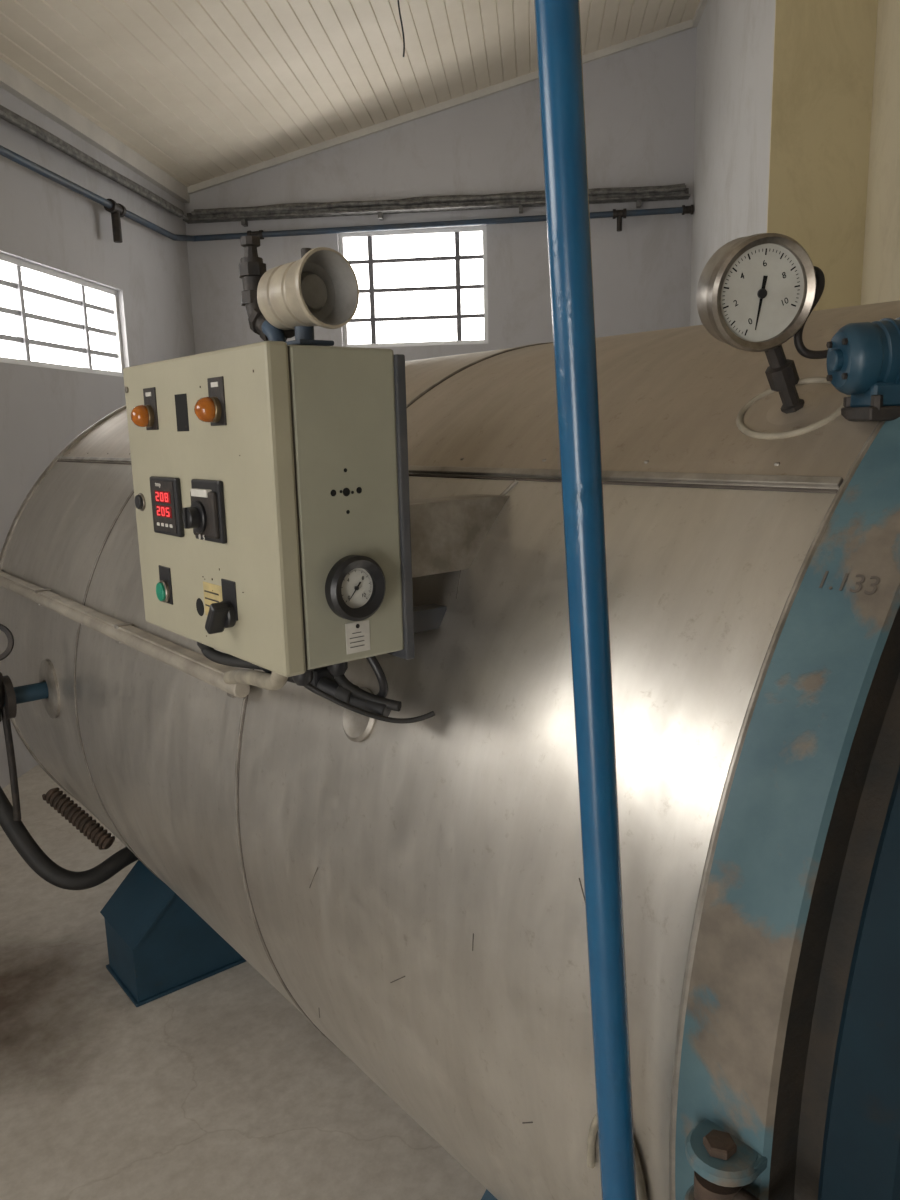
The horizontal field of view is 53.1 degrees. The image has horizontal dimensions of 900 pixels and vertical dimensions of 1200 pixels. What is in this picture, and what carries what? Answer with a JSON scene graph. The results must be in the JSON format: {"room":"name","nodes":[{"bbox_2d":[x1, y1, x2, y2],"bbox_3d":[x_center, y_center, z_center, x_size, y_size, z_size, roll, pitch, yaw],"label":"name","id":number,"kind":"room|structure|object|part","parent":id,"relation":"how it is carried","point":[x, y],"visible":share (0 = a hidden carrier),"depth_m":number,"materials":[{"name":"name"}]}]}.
{"room":"boiler room","nodes":[
{"label":"boiler room","id":0,"kind":"room"},
{"bbox_2d":[0,87,194,788],"bbox_3d":[-2.622,-0.587,2.810,0.150,3.830,10.030,0,11,5],"label":"wall","id":1,"kind":"structure","parent":0,"point":[45,223],"depth_m":5.45,"materials":[{"name":"white paint"}]},
{"bbox_2d":[0,361,123,376],"bbox_3d":[-2.328,-1.388,5.451,0.050,0.012,1.650,0,11,6],"label":"sill","id":2,"kind":"structure","parent":1,"relation":"attached to","point":[0,361],"depth_m":5.32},
{"bbox_2d":[0,253,123,375],"bbox_3d":[-2.376,-1.673,5.400,0.060,0.580,1.650,0,11,5],"label":"window","id":3,"kind":"structure","parent":1,"relation":"in","point":[112,300],"depth_m":5.71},
{"bbox_2d":[0,265,117,368],"bbox_3d":[-2.376,-1.673,5.400,0.045,0.510,1.580,0,11,5],"label":"bars","id":4,"kind":"object","parent":3,"relation":"attached to","point":[16,284],"visible":0.89,"depth_m":5.32,"materials":[{"name":"metal"}]},
{"bbox_2d":[0,105,188,219],"bbox_3d":[-2.534,-2.045,2.351,0.094,0.194,9.600,0,11,5],"label":"conduit","id":5,"kind":"object","parent":1,"relation":"attached to","point":[6,114],"visible":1,"depth_m":5.45,"materials":[{"name":"metal"}]},
{"bbox_2d":[0,59,189,202],"bbox_3d":[-2.574,-2.312,2.396,0.056,0.110,9.880,0,11,5],"label":"trim","id":6,"kind":"structure","parent":1,"relation":"attached to","point":[12,80],"depth_m":5.54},
{"bbox_2d":[0,145,693,242],"bbox_3d":[-0.572,-1.878,2.272,3.950,0.365,9.805,0,11,5],"label":"pipe","id":7,"kind":"object","parent":1,"relation":"attached to","point":[117,210],"visible":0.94,"depth_m":6.86,"materials":[{"name":"metal"}]},
{"bbox_2d":[0,764,485,1199],"bbox_3d":[0.425,1.449,2.224,6.600,0.100,11.680,0,11,5],"label":"floor","id":8,"kind":"structure","parent":0,"point":[217,1086],"depth_m":2.53,"materials":[{"name":"concrete"}]},
{"bbox_2d":[0,300,899,1199],"bbox_3d":[-0.012,0.357,2.422,2.076,1.991,3.576,-10,14,-38],"label":"autoclave","id":9,"kind":"object","parent":8,"relation":"on","point":[415,891],"visible":0.78,"depth_m":1.14,"materials":[{"name":"metal"}]},
{"bbox_2d":[0,786,138,889],"bbox_3d":[-1.384,0.640,3.022,0.669,0.653,0.245,-2,11,-5],"label":"hose","id":10,"kind":"object","parent":9,"relation":"attached to","point":[17,833],"visible":0.88,"depth_m":2.97,"materials":[{"name":"black rubber"}]},
{"bbox_2d":[42,787,114,849],"bbox_3d":[-1.232,0.726,2.990,0.274,0.185,0.060,3,12,24],"label":"spring","id":11,"kind":"object","parent":9,"relation":"attached to","point":[94,832],"visible":1,"depth_m":2.97,"materials":[{"name":"metal"}]},
{"bbox_3d":[-0.971,0.035,2.324,0.032,0.032,1.910,-10,14,-38],"label":"rail","id":12,"kind":"part","parent":9,"relation":"part of","materials":[{"name":"silver metal"}]},
{"bbox_2d":[123,341,508,723],"bbox_3d":[-0.198,-0.088,1.353,0.434,0.532,0.507,-10,14,-38],"label":"control box","id":13,"kind":"object","parent":9,"relation":"attached to","point":[281,533],"visible":1,"depth_m":1.15,"materials":[{"name":"beige metal"}]},
{"bbox_2d":[131,387,158,429],"bbox_3d":[-0.447,-0.277,1.305,0.030,0.060,0.044,-10,14,-38],"label":"lamp","id":14,"kind":"object","parent":13,"relation":"attached to","point":[146,415],"depth_m":1.30,"materials":[{"name":"orange plastic"}]},
{"bbox_3d":[-0.430,-0.023,1.363,0.003,0.056,0.042,-10,14,-38],"label":"button plate","id":15,"kind":"part","parent":13,"relation":"part of","materials":[{"name":"black plastic"}]},
{"bbox_3d":[-0.341,-0.110,1.197,0.020,0.028,0.028,-10,14,-38],"label":"timer knob","id":16,"kind":"part","parent":13,"relation":"part of","materials":[{"name":"black plastic"}]},
{"bbox_2d":[194,376,226,425],"bbox_3d":[-0.306,-0.250,1.135,0.030,0.060,0.044,-10,14,-38],"label":"lamp","id":17,"kind":"object","parent":13,"relation":"attached to","point":[211,409],"depth_m":1.13,"materials":[{"name":"orange plastic"}]},
{"bbox_3d":[-0.341,-0.132,1.251,0.030,0.400,0.466,-10,14,-38],"label":"cabinet door","id":18,"kind":"part","parent":13,"relation":"part of","materials":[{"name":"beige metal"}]},
{"bbox_3d":[-0.307,0.024,1.187,0.024,0.046,0.016,-10,49,-38],"label":"selector handle","id":19,"kind":"part","parent":13,"relation":"part of","materials":[{"name":"black plastic"}]},
{"bbox_3d":[-0.292,-0.001,1.195,0.003,0.052,0.040,-10,14,-38],"label":"selector plate","id":20,"kind":"part","parent":13,"relation":"part of","materials":[{"name":"black plastic"}]},
{"bbox_2d":[238,236,358,345],"bbox_3d":[-0.208,-0.398,1.149,0.095,0.154,0.210,-10,14,-38],"label":"warning siren","id":21,"kind":"object","parent":13,"relation":"on","point":[320,288],"visible":0.91,"depth_m":1.11,"materials":[{"name":"plastic"}]},
{"bbox_3d":[-0.206,-0.146,1.361,0.014,0.400,0.470,-10,14,-38],"label":"plate","id":22,"kind":"part","parent":13,"relation":"part of","materials":[{"name":"grey metal"}]},
{"bbox_2d":[587,1113,646,1199],"bbox_3d":[0.181,0.601,0.984,0.015,0.098,0.085,-10,14,-38],"label":"wire loop","id":23,"kind":"object","parent":9,"relation":"attached to","point":[642,1194],"visible":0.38,"depth_m":0.99,"materials":[{"name":"white plastic"}]},
{"bbox_3d":[0.257,0.581,0.854,0.068,0.016,0.068,-10,14,-38],"label":"lug plate","id":24,"kind":"part","parent":9,"relation":"part of","materials":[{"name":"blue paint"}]},
{"bbox_3d":[0.255,0.518,0.842,0.068,0.016,0.068,-10,14,-38],"label":"lug plate","id":25,"kind":"part","parent":9,"relation":"part of","materials":[{"name":"blue paint"}]},
{"bbox_2d":[696,233,850,439],"bbox_3d":[0.382,-0.312,1.086,0.192,0.233,0.134,-3,11,-9],"label":"pressure gauge","id":26,"kind":"object","parent":9,"relation":"attached to","point":[757,292],"visible":0.92,"depth_m":1.04,"materials":[{"name":"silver metal"}]},
{"bbox_3d":[0.406,-0.264,1.092,0.034,0.120,0.034,-40,26,-20],"label":"stem","id":27,"kind":"part","parent":26,"relation":"part of","materials":[{"name":"black metal"}]},
{"bbox_3d":[1.115,0.465,1.242,1.786,1.786,0.320,-10,14,-38],"label":"door","id":28,"kind":"part","parent":9,"relation":"part of","materials":[{"name":"blue paint"}]},
{"bbox_2d":[826,317,899,421],"bbox_3d":[0.502,-0.237,1.016,0.150,0.160,0.083,-2,11,-2],"label":"motor","id":29,"kind":"object","parent":9,"relation":"attached to","point":[863,358],"visible":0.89,"depth_m":0.98,"materials":[{"name":"blue paint"}]},
{"bbox_3d":[0.506,-0.212,1.021,0.100,0.016,0.075,-2,11,-2],"label":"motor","id":30,"kind":"part","parent":29,"relation":"part of","materials":[{"name":"black metal"}]},
{"bbox_2d":[534,0,636,1199],"bbox_3d":[0.100,-0.467,0.698,0.294,4.251,0.090,-3,11,-7],"label":"pole","id":31,"kind":"object","parent":8,"relation":"on","point":[558,25],"visible":1,"depth_m":0.78,"materials":[{"name":"metal"}]},
{"bbox_2d":[0,0,699,186],"bbox_3d":[0.397,-3.137,1.954,6.300,1.605,10.120,0,11,5],"label":"ceiling","id":32,"kind":"structure","parent":0,"point":[202,90],"depth_m":5.66,"materials":[{"name":"white wood"}]},
{"bbox_2d":[397,0,404,56],"bbox_3d":[-0.282,-3.312,5.217,0.036,0.301,0.010,0,11,5],"label":"hanging wire","id":33,"kind":"object","parent":32,"relation":"hanging from","point":[397,0],"visible":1,"depth_m":5.21,"materials":[{"name":"black plastic"}]},
{"bbox_2d":[184,27,696,360],"bbox_3d":[-0.032,-2.040,7.337,4.160,4.858,0.150,0,11,5],"label":"wall","id":34,"kind":"structure","parent":0,"point":[639,101],"depth_m":7.03,"materials":[{"name":"white paint"}]},
{"bbox_2d":[338,226,487,346],"bbox_3d":[-0.288,-2.509,7.265,1.190,0.900,0.060,0,11,5],"label":"window","id":35,"kind":"structure","parent":34,"relation":"in","point":[474,229],"depth_m":7.20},
{"bbox_2d":[348,232,483,343],"bbox_3d":[-0.288,-2.509,7.265,1.120,0.830,0.045,0,11,5],"label":"bars","id":36,"kind":"object","parent":35,"relation":"attached to","point":[371,261],"visible":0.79,"depth_m":7.25,"materials":[{"name":"metal"}]},
{"bbox_2d":[360,343,487,347],"bbox_3d":[-0.281,-2.060,7.311,1.190,0.012,0.050,0,11,6],"label":"sill","id":37,"kind":"structure","parent":34,"relation":"attached to","point":[469,343],"depth_m":7.28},
{"bbox_2d":[183,183,690,226],"bbox_3d":[-0.151,-3.069,7.008,3.950,0.148,0.126,0,11,5],"label":"cable tray","id":38,"kind":"object","parent":34,"relation":"attached to","point":[519,200],"visible":0.88,"depth_m":6.98,"materials":[{"name":"metal"}]},
{"bbox_2d":[187,19,696,194],"bbox_3d":[-0.135,-3.773,6.917,3.960,1.038,0.035,0,11,5],"label":"trim","id":39,"kind":"structure","parent":34,"relation":"attached to","point":[686,25],"depth_m":6.91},
{"bbox_2d":[690,0,775,325],"bbox_3d":[1.848,-1.798,5.918,0.150,4.821,2.368,0,11,5],"label":"wall","id":40,"kind":"structure","parent":0,"point":[735,41],"depth_m":5.56,"materials":[{"name":"white paint"}]},
{"bbox_2d":[693,0,707,25],"bbox_3d":[1.696,-4.037,5.475,0.037,0.060,2.345,0,11,5],"label":"trim","id":41,"kind":"structure","parent":40,"relation":"attached to","point":[702,3],"depth_m":6.43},
{"bbox_2d":[767,0,877,310],"bbox_3d":[1.905,-1.634,4.726,0.490,4.942,0.012,0,11,5],"label":"pillar","id":42,"kind":"structure","parent":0,"point":[824,57],"depth_m":4.58,"materials":[{"name":"yellow paint"}]},
{"bbox_2d":[861,0,899,304],"bbox_3d":[2.153,-1.493,3.957,0.150,4.942,1.900,0,11,5],"label":"wall","id":43,"kind":"structure","parent":0,"point":[881,257],"depth_m":4.37,"materials":[{"name":"yellow paint"}]}
]}

